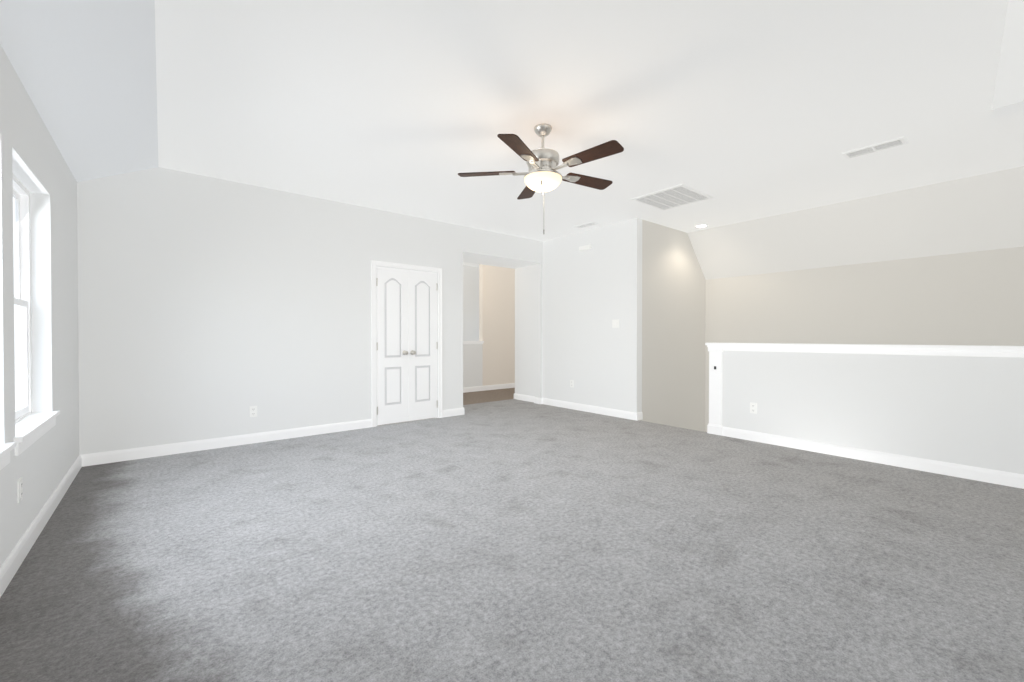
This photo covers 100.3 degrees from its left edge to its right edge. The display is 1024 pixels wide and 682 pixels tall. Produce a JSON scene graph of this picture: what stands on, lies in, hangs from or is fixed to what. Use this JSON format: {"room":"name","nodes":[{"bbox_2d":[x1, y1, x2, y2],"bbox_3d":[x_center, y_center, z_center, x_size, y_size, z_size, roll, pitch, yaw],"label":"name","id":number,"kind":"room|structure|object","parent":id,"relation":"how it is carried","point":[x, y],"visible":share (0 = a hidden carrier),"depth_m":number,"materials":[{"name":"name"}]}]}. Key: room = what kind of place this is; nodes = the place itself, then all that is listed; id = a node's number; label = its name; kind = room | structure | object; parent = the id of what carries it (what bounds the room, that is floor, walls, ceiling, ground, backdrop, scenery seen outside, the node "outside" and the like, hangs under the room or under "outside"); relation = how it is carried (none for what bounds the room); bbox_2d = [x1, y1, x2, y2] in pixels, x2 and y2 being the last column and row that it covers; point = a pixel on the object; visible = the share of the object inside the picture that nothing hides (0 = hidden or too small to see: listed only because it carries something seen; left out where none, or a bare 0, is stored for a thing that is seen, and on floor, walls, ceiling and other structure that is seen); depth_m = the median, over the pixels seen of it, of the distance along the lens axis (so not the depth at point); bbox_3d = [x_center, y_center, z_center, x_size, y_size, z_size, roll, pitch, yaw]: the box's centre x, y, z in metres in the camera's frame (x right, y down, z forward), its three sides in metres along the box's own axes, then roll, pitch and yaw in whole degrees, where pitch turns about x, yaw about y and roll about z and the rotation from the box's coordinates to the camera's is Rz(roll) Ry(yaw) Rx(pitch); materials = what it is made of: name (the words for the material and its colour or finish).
{"room":"empty loft room","nodes":[
{"label":"empty loft room","id":0,"kind":"room"},
{"bbox_2d":[0,44,79,566],"bbox_3d":[-3.101,-0.156,2.714,0.220,2.540,9.470,0,1,-39],"label":"wall","id":1,"kind":"structure","parent":0,"point":[32,160],"depth_m":2.78,"materials":[{"name":"white paint"}]},
{"bbox_2d":[0,439,20,469],"bbox_3d":[-2.085,0.528,1.607,0.122,0.094,0.990,0,1,-39],"label":"window sill","id":2,"kind":"structure","parent":1,"relation":"in","point":[5,449],"depth_m":1.96,"materials":[{"name":"white paint"}]},
{"bbox_2d":[17,477,22,502],"bbox_3d":[-2.509,0.759,2.180,0.010,0.115,0.070,0,1,-39],"label":"electrical outlet","id":3,"kind":"object","parent":1,"relation":"attached to","point":[19,489],"visible":1,"depth_m":2.17,"materials":[{"name":"white plastic"}]},
{"bbox_2d":[13,174,31,422],"bbox_3d":[-2.865,-0.233,2.396,0.084,1.460,0.920,0,1,-39],"label":"window","id":4,"kind":"structure","parent":1,"relation":"in","point":[22,301],"depth_m":2.71,"materials":[{"name":"white glass"}]},
{"bbox_2d":[14,411,59,452],"bbox_3d":[-2.788,0.520,2.466,0.122,0.094,0.990,0,1,-39],"label":"window sill","id":5,"kind":"structure","parent":1,"relation":"in","point":[31,429],"depth_m":2.45,"materials":[{"name":"white paint"}]},
{"bbox_2d":[0,454,83,597],"bbox_3d":[-1.940,1.074,1.491,0.015,0.105,5.850,0,1,-39],"label":"baseboard","id":6,"kind":"structure","parent":1,"relation":"attached to","point":[11,564],"depth_m":2.38,"materials":[{"name":"white paint"}]},
{"bbox_2d":[77,167,542,454],"bbox_3d":[-1.912,-0.444,5.758,5.920,3.060,0.740,0,1,-39],"label":"wall","id":7,"kind":"structure","parent":0,"point":[209,307],"depth_m":4.46,"materials":[{"name":"white paint"}]},
{"bbox_2d":[84,419,371,465],"bbox_3d":[-2.769,1.044,4.582,2.585,0.105,0.015,0,1,-39],"label":"baseboard","id":8,"kind":"structure","parent":7,"relation":"attached to","point":[98,458],"depth_m":4.36,"materials":[{"name":"white paint"}]},
{"bbox_2d":[250,406,256,416],"bbox_3d":[-2.773,0.757,4.580,0.070,0.115,0.010,0,1,-39],"label":"electrical outlet","id":9,"kind":"object","parent":7,"relation":"attached to","point":[253,411],"visible":1,"depth_m":4.58,"materials":[{"name":"white plastic"}]},
{"bbox_2d":[371,260,441,426],"bbox_3d":[-1.418,0.033,5.751,1.012,2.106,0.144,0,1,-39],"label":"door frame","id":10,"kind":"structure","parent":7,"relation":"in","point":[375,265],"depth_m":5.44,"materials":[{"name":"white paint"}]},
{"bbox_2d":[376,268,408,424],"bbox_3d":[-1.544,0.070,5.560,0.435,2.012,0.105,0,1,-39],"label":"door","id":11,"kind":"structure","parent":10,"relation":"attached to","point":[392,345],"depth_m":5.57,"materials":[{"name":"white paint"}]},
{"bbox_2d":[408,271,437,420],"bbox_3d":[-1.205,0.067,5.837,0.435,2.012,0.105,0,1,-39],"label":"door","id":12,"kind":"structure","parent":10,"relation":"attached to","point":[422,347],"depth_m":5.84,"materials":[{"name":"white paint"}]},
{"bbox_2d":[442,407,463,417],"bbox_3d":[-0.862,1.030,6.143,0.345,0.105,0.015,0,1,-39],"label":"baseboard","id":13,"kind":"structure","parent":7,"relation":"attached to","point":[457,411],"depth_m":6.15,"materials":[{"name":"white paint"}]},
{"bbox_2d":[378,265,478,425],"bbox_3d":[-2.286,0.027,8.778,3.920,4.060,0.120,0,1,-39],"label":"wall","id":14,"kind":"structure","parent":0,"point":[470,303],"depth_m":9.78,"materials":[{"name":"white paint"}]},
{"bbox_2d":[377,388,514,425],"bbox_3d":[-1.194,1.134,8.622,5.400,0.150,2.760,0,1,-39],"label":"floor","id":15,"kind":"structure","parent":0,"point":[475,397],"depth_m":8.18,"materials":[{"name":"wood"}]},
{"bbox_2d":[463,264,514,386],"bbox_3d":[-1.181,-0.472,8.670,5.500,3.060,0.180,0,1,-39],"label":"wall","id":16,"kind":"structure","parent":0,"point":[496,310],"depth_m":9.24,"materials":[{"name":"beige paint"}]},
{"bbox_2d":[463,383,514,392],"bbox_3d":[-1.246,1.007,8.542,4.980,0.105,0.015,0,1,-39],"label":"baseboard","id":17,"kind":"structure","parent":16,"relation":"attached to","point":[499,386],"depth_m":9.15,"materials":[{"name":"white paint"}]},
{"bbox_2d":[0,399,1023,681],"bbox_3d":[-0.060,1.183,3.432,5.780,0.150,6.710,0,1,-39],"label":"floor","id":18,"kind":"structure","parent":0,"point":[510,541],"depth_m":2.14,"materials":[{"name":"grey carpet"}]},
{"bbox_2d":[0,0,1023,279],"bbox_3d":[-0.153,-1.478,5.114,7.840,0.980,9.470,0,1,-39],"label":"ceiling","id":19,"kind":"structure","parent":0,"point":[754,118],"depth_m":3.00,"materials":[{"name":"white paint"}]},
{"bbox_2d":[458,123,623,233],"bbox_3d":[0.274,-1.239,3.304,1.281,0.825,1.273,0,1,-39],"label":"fan","id":20,"kind":"object","parent":19,"relation":"hanging from","point":[542,175],"visible":1,"depth_m":3.21,"materials":[{"name":"brown wood"}]},
{"bbox_2d":[574,222,598,227],"bbox_3d":[1.073,-1.673,6.173,0.154,0.010,0.334,0,1,-39],"label":"ceiling vent","id":21,"kind":"object","parent":19,"relation":"in","point":[588,224],"visible":0.98,"depth_m":6.17,"materials":[{"name":"white metal"}]},
{"bbox_2d":[630,184,713,210],"bbox_3d":[1.864,-1.662,4.986,0.694,0.010,0.654,0,1,-39],"label":"ceiling vent","id":22,"kind":"object","parent":19,"relation":"in","point":[673,197],"visible":0.98,"depth_m":4.95,"materials":[{"name":"white metal"}]},
{"bbox_2d":[695,224,707,227],"bbox_3d":[2.762,-1.674,6.225,0.184,0.010,0.184,0,1,-39],"label":"recessed light","id":23,"kind":"object","parent":19,"relation":"in","point":[701,226],"visible":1,"depth_m":6.23,"materials":[{"name":"white paint"}]},
{"bbox_2d":[841,136,907,158],"bbox_3d":[3.103,-1.650,3.662,0.184,0.010,0.414,0,1,-39],"label":"ceiling vent","id":24,"kind":"object","parent":19,"relation":"in","point":[884,145],"visible":1,"depth_m":3.64,"materials":[{"name":"white metal"}]},
{"bbox_2d":[643,220,706,431],"bbox_3d":[2.452,1.049,6.527,1.770,6.060,0.120,0,1,-39],"label":"wall","id":25,"kind":"structure","parent":0,"point":[659,296],"depth_m":6.42,"materials":[{"name":"white paint"}]},
{"bbox_2d":[515,218,1023,473],"bbox_3d":[2.185,1.060,5.346,0.200,6.060,6.590,0,1,-39],"label":"wall","id":26,"kind":"structure","parent":0,"point":[960,404],"depth_m":4.50,"materials":[{"name":"white paint"}]},
{"bbox_2d":[579,244,591,250],"bbox_3d":[1.115,-1.421,6.508,0.034,0.062,0.230,0,1,-39],"label":"box","id":27,"kind":"object","parent":26,"relation":"attached to","point":[585,247],"visible":0.98,"depth_m":6.49,"materials":[{"name":"white plastic"}]},
{"bbox_2d":[612,319,618,327],"bbox_3d":[1.478,-0.247,6.092,0.014,0.116,0.116,0,1,-39],"label":"light switch","id":28,"kind":"object","parent":26,"relation":"attached to","point":[615,323],"visible":1,"depth_m":6.09,"materials":[{"name":"white plastic"}]},
{"bbox_2d":[750,403,756,413],"bbox_3d":[2.644,0.736,4.679,0.010,0.115,0.070,0,1,-39],"label":"outlet","id":29,"kind":"object","parent":26,"relation":"attached to","point":[753,407],"visible":1,"depth_m":4.67,"materials":[{"name":"white plastic"}]},
{"bbox_2d":[722,427,1023,488],"bbox_3d":[3.317,1.051,3.855,0.015,0.105,2.788,0,1,-39],"label":"baseboard","id":30,"kind":"structure","parent":26,"relation":"attached to","point":[1010,479],"depth_m":3.80,"materials":[{"name":"white paint"}]},
{"bbox_2d":[707,247,1023,424],"bbox_3d":[4.497,1.058,5.552,0.120,6.060,4.220,0,1,-39],"label":"wall","id":31,"kind":"structure","parent":0,"point":[969,298],"depth_m":5.31,"materials":[{"name":"white paint"}]},
{"bbox_2d":[991,0,1023,117],"bbox_3d":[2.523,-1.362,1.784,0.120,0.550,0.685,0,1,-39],"label":"ceiling","id":32,"kind":"structure","parent":0,"point":[1008,96],"depth_m":1.97,"materials":[{"name":"white paint"}]}
]}

